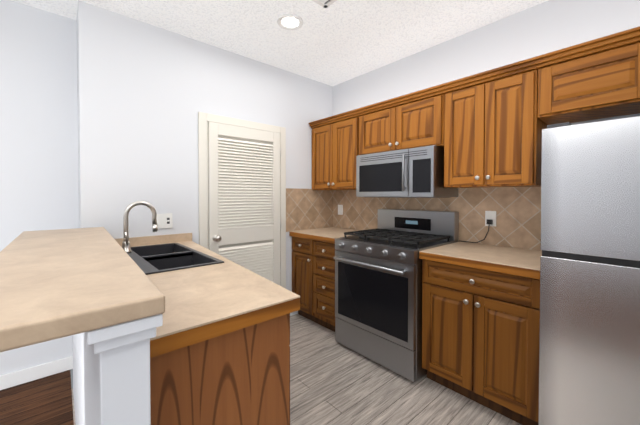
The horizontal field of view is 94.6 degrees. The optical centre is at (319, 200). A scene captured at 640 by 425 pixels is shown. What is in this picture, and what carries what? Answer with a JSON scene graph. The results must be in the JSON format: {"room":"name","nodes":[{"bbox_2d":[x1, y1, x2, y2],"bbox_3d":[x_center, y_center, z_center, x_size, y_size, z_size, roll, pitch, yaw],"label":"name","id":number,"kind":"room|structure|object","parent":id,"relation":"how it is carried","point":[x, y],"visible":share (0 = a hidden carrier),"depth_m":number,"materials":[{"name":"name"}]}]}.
{"room":"kitchen","nodes":[
{"label":"kitchen","id":0,"kind":"room"},
{"bbox_2d":[0,0,78,374],"bbox_3d":[-3.403,-0.023,0.882,4.150,2.585,0.120,-1,1,-41],"label":"wall","id":1,"kind":"structure","parent":0,"point":[38,131],"depth_m":2.06,"materials":[{"name":"white paint"}]},
{"bbox_2d":[0,356,72,389],"bbox_3d":[-3.264,1.224,0.743,4.148,0.095,0.298,-1,1,-41],"label":"baseboard","id":2,"kind":"structure","parent":1,"relation":"attached to","point":[15,378],"depth_m":2.06,"materials":[{"name":"white wood"}]},
{"bbox_2d":[76,0,332,315],"bbox_3d":[-0.867,-0.054,2.921,2.350,2.585,0.420,-1,1,-41],"label":"wall","id":3,"kind":"structure","parent":0,"point":[146,93],"depth_m":2.29,"materials":[{"name":"white paint"}]},
{"bbox_2d":[115,233,190,246],"bbox_3d":[-1.317,0.306,2.231,0.674,0.065,0.018,-1,1,-41],"label":"backsplash","id":4,"kind":"structure","parent":3,"relation":"attached to","point":[158,239],"depth_m":2.28,"materials":[{"name":"beige stone"}]},
{"bbox_2d":[156,213,172,228],"bbox_3d":[-1.225,0.163,2.317,0.125,0.115,0.008,-1,1,-41],"label":"outlet","id":5,"kind":"object","parent":3,"relation":"attached to","point":[164,220],"visible":0.9,"depth_m":2.32,"materials":[{"name":"white plastic"}]},
{"bbox_2d":[198,112,285,288],"bbox_3d":[-0.664,0.248,2.754,0.880,1.986,0.100,-1,1,-41],"label":"louvered door","id":6,"kind":"structure","parent":3,"relation":"in","point":[242,188],"depth_m":2.75,"materials":[{"name":"white wood"}]},
{"bbox_2d":[286,188,332,231],"bbox_3d":[-0.116,0.100,3.301,0.706,0.455,0.008,-1,1,-41],"label":"tile backsplash","id":7,"kind":"structure","parent":3,"relation":"attached to","point":[308,209],"depth_m":3.29,"materials":[{"name":"beige tile"}]},
{"bbox_2d":[0,314,520,424],"bbox_3d":[-0.232,1.327,-0.913,6.500,0.060,6.800,-1,1,-41],"label":"floor","id":8,"kind":"structure","parent":0,"point":[333,381],"depth_m":1.89,"materials":[{"name":"grey wood"}]},
{"bbox_2d":[72,314,162,424],"bbox_3d":[-0.998,0.749,1.293,0.127,1.030,1.859,-1,1,-41],"label":"wall","id":9,"kind":"structure","parent":8,"relation":"on","point":[111,375],"depth_m":0.61,"materials":[{"name":"white paint"}]},
{"bbox_2d":[0,227,164,351],"bbox_3d":[-1.029,0.213,1.203,0.408,0.040,1.788,-1,1,-41],"label":"countertop","id":10,"kind":"structure","parent":9,"relation":"on","point":[57,283],"depth_m":0.68,"materials":[{"name":"beige stone"}]},
{"bbox_2d":[150,321,289,424],"bbox_3d":[-0.479,0.935,1.225,0.545,0.661,0.600,-1,1,-41],"label":"base cabinet","id":11,"kind":"object","parent":8,"relation":"on","point":[219,348],"depth_m":0.95,"materials":[{"name":"brown wood"}]},
{"bbox_2d":[131,241,299,352],"bbox_3d":[-0.773,0.372,1.612,0.672,0.034,1.668,-1,1,-41],"label":"countertop","id":12,"kind":"structure","parent":11,"relation":"on","point":[200,301],"depth_m":1.07,"materials":[{"name":"beige stone"}]},
{"bbox_2d":[122,201,157,252],"bbox_3d":[-1.181,0.170,1.940,0.213,0.330,0.091,-1,1,-41],"label":"faucet","id":13,"kind":"object","parent":12,"relation":"on","point":[126,243],"visible":0.94,"depth_m":1.90,"materials":[{"name":"silver metal"}]},
{"bbox_2d":[127,243,223,274],"bbox_3d":[-0.991,0.439,1.829,0.442,0.204,0.887,-1,1,-41],"label":"sink basin","id":14,"kind":"object","parent":12,"relation":"in","point":[153,259],"visible":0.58,"depth_m":1.87,"materials":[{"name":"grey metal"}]},
{"bbox_2d":[289,227,360,331],"bbox_3d":[0.150,0.782,3.058,0.641,0.910,0.729,-1,1,-41],"label":"base cabinet","id":15,"kind":"object","parent":8,"relation":"on","point":[313,271],"visible":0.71,"depth_m":2.87,"materials":[{"name":"brown wood"}]},
{"bbox_2d":[334,209,458,381],"bbox_3d":[0.604,0.671,2.456,0.730,1.150,0.759,-1,1,-41],"label":"range","id":16,"kind":"object","parent":8,"relation":"on","point":[378,295],"visible":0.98,"depth_m":2.24,"materials":[{"name":"silver metal"}]},
{"bbox_2d":[419,242,541,424],"bbox_3d":[1.128,0.798,1.950,0.641,0.910,0.684,-1,1,-41],"label":"base cabinet","id":17,"kind":"object","parent":8,"relation":"on","point":[480,321],"visible":0.92,"depth_m":1.73,"materials":[{"name":"brown wood"}]},
{"bbox_2d":[538,116,639,424],"bbox_3d":[1.563,0.459,1.342,0.757,1.608,0.773,-1,1,-41],"label":"refrigerator","id":18,"kind":"object","parent":8,"relation":"on","point":[589,353],"visible":1,"depth_m":1.25,"materials":[{"name":"grey metal"}]},
{"bbox_2d":[12,0,547,85],"bbox_3d":[-0.232,-1.327,-0.953,6.500,0.080,6.800,-1,1,-41],"label":"ceiling","id":19,"kind":"structure","parent":0,"point":[337,42],"depth_m":2.25,"materials":[{"name":"white paint"}]},
{"bbox_2d":[277,14,302,29],"bbox_3d":[-0.223,-1.329,2.210,0.196,0.012,0.196,-1,1,-41],"label":"recessed light","id":20,"kind":"object","parent":19,"relation":"in","point":[291,22],"visible":1,"depth_m":2.20,"materials":[{"name":"white metal"}]},
{"bbox_2d":[312,0,336,7],"bbox_3d":[0.014,-1.322,1.812,0.330,0.014,0.300,-1,1,-41],"label":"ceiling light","id":21,"kind":"object","parent":19,"relation":"in","point":[325,3],"visible":1,"depth_m":1.97,"materials":[{"name":"white metal"}]},
{"bbox_2d":[333,0,639,124],"bbox_3d":[2.210,-0.029,1.303,0.120,2.585,6.920,-1,1,-41],"label":"wall","id":22,"kind":"structure","parent":0,"point":[548,26],"depth_m":2.20,"materials":[{"name":"white paint"}]},
{"bbox_2d":[309,107,364,189],"bbox_3d":[0.277,-0.475,3.126,0.335,0.730,0.767,-1,1,-41],"label":"upper cabinet","id":23,"kind":"object","parent":22,"relation":"attached to","point":[337,141],"depth_m":2.99,"materials":[{"name":"brown wood"}]},
{"bbox_2d":[365,86,444,153],"bbox_3d":[0.754,-0.622,2.583,0.335,0.419,0.815,-1,1,-41],"label":"upper cabinet","id":24,"kind":"object","parent":22,"relation":"attached to","point":[414,120],"depth_m":2.39,"materials":[{"name":"brown wood"}]},
{"bbox_2d":[356,145,457,197],"bbox_3d":[0.716,-0.216,2.542,0.454,0.384,0.744,-1,1,-41],"label":"microwave","id":25,"kind":"object","parent":24,"relation":"attached to","point":[417,172],"visible":1,"depth_m":2.32,"materials":[{"name":"silver metal"}]},
{"bbox_2d":[333,187,541,250],"bbox_3d":[0.884,0.109,2.709,0.008,0.455,2.220,-1,1,-41],"label":"tile backsplash","id":26,"kind":"structure","parent":22,"relation":"attached to","point":[518,216],"depth_m":2.31,"materials":[{"name":"beige tile"}]},
{"bbox_2d":[338,205,342,214],"bbox_3d":[0.235,0.111,3.430,0.008,0.115,0.075,-1,1,-41],"label":"electrical outlet plate","id":27,"kind":"object","parent":26,"relation":"attached to","point":[340,209],"visible":1,"depth_m":3.42,"materials":[{"name":"white plastic"}]},
{"bbox_2d":[485,211,495,226],"bbox_3d":[1.291,0.139,2.235,0.008,0.115,0.075,-1,1,-41],"label":"electrical outlet plate","id":28,"kind":"object","parent":26,"relation":"attached to","point":[490,215],"visible":0.77,"depth_m":2.23,"materials":[{"name":"white plastic"}]},
{"bbox_2d":[459,219,492,242],"bbox_3d":[1.208,0.240,2.302,0.026,0.191,0.242,-1,1,-41],"label":"cord","id":29,"kind":"object","parent":28,"relation":"attached to","point":[489,221],"visible":0.94,"depth_m":2.22,"materials":[{"name":"black plastic"}]},
{"bbox_2d":[441,58,546,187],"bbox_3d":[1.189,-0.459,2.093,0.335,0.730,0.637,-1,1,-41],"label":"upper cabinet","id":30,"kind":"object","parent":22,"relation":"attached to","point":[484,129],"depth_m":1.91,"materials":[{"name":"brown wood"}]},
{"bbox_2d":[537,26,639,125],"bbox_3d":[1.710,-0.650,1.500,0.335,0.330,0.932,-1,1,-41],"label":"upper cabinet","id":31,"kind":"object","parent":22,"relation":"attached to","point":[600,79],"depth_m":1.58,"materials":[{"name":"brown wood"}]}
]}

